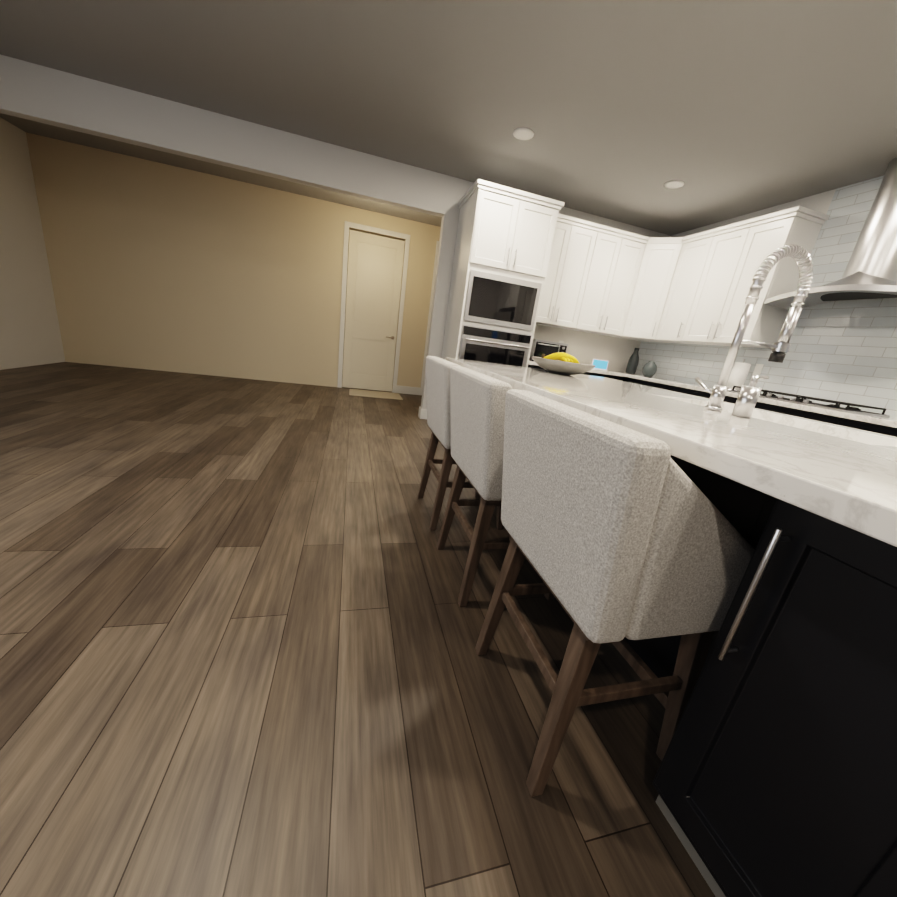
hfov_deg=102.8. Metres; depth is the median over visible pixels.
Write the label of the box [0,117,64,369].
wall
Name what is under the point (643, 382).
base cabinet
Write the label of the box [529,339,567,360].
toaster oven
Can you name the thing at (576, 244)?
upper cabinet
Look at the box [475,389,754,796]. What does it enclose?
stool
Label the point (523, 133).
recessed light
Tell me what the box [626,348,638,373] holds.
vase
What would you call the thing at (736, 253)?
upper cabinet
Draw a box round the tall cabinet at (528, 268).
[441,180,560,367]
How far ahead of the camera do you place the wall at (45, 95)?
3.41 m
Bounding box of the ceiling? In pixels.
[0,0,896,235]
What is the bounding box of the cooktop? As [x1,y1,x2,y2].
[727,386,889,416]
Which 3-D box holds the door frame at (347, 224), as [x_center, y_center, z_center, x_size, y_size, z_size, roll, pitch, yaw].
[-1.249,-2.206,5.885,1.000,2.510,0.018,3,18,-16]
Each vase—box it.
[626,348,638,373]
[642,361,656,376]
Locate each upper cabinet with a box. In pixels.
[541,216,600,327]
[565,228,644,335]
[613,236,660,343]
[621,236,688,339]
[657,232,712,347]
[681,208,824,351]
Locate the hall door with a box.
[342,230,404,391]
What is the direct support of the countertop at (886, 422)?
on the base cabinet at (836, 420)
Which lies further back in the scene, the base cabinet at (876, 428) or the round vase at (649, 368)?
the round vase at (649, 368)
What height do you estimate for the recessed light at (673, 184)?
0.006 m
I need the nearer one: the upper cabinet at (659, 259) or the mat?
the upper cabinet at (659, 259)
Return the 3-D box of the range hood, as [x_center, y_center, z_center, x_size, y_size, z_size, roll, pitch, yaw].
[3.191,-1.614,2.666,0.493,0.997,1.060,3,18,-16]
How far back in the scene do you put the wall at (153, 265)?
5.18 m
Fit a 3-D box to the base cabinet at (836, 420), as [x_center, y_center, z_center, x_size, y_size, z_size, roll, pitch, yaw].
[2.896,0.069,3.165,0.617,0.880,0.920,3,18,-16]
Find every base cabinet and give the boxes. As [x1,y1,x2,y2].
[583,372,624,380]
[625,376,664,388]
[665,384,710,397]
[723,396,840,424]
[837,420,896,436]
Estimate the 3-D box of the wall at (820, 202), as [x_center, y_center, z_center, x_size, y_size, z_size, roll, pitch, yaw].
[3.541,-0.573,2.385,0.120,2.720,11.200,3,18,-16]
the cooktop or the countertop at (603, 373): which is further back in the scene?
the countertop at (603, 373)
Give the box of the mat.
[349,389,402,399]
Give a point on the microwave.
(492, 299)
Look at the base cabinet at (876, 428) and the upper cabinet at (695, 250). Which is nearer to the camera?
the base cabinet at (876, 428)
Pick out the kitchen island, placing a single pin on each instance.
(776, 775)
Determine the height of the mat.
0.011 m
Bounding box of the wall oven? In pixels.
[456,324,531,378]
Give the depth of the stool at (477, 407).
1.39 m
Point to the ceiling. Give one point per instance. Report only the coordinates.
(624, 111)
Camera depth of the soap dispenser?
1.17 m
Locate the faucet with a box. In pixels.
[695,245,812,410]
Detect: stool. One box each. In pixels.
[418,356,502,529]
[437,366,553,606]
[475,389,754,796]
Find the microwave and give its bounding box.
[463,269,541,331]
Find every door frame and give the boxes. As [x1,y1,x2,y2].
[337,221,410,392]
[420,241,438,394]
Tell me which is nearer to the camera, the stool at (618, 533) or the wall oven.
the stool at (618, 533)
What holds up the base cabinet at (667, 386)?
on the floor
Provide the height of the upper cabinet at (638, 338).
1.135 m
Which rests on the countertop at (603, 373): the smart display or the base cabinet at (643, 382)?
the smart display
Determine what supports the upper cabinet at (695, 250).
attached to the wall at (820, 202)
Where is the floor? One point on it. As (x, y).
(240, 628)
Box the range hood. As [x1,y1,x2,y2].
[764,157,896,309]
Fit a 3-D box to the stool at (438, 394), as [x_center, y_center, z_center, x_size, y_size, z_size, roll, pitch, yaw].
[0.113,-0.035,2.145,0.522,0.925,0.528,3,18,-16]
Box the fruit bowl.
[533,352,594,374]
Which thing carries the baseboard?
attached to the wall at (153, 265)
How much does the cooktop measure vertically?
0.057 m
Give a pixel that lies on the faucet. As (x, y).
(801, 257)
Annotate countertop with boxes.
[533,361,624,375]
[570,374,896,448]
[605,368,896,427]
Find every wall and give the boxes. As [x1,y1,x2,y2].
[0,54,669,408]
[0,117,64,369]
[26,132,440,387]
[670,175,883,247]
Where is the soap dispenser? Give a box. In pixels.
[731,375,768,417]
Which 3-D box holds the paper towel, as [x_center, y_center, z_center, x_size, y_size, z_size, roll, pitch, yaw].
[2.961,-0.749,3.654,0.150,0.322,0.150,3,18,-16]
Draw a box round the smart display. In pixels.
[591,359,608,369]
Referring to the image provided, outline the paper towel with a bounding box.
[726,359,750,390]
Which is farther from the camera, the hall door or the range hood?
the hall door
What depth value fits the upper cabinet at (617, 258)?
4.37 m
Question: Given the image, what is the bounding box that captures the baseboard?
[396,385,420,394]
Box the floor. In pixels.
[0,362,714,896]
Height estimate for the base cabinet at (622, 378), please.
0.880 m
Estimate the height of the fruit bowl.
0.131 m
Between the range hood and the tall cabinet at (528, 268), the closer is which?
the range hood
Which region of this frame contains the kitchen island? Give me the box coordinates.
[624,409,896,896]
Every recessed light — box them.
[513,128,533,139]
[664,180,683,188]

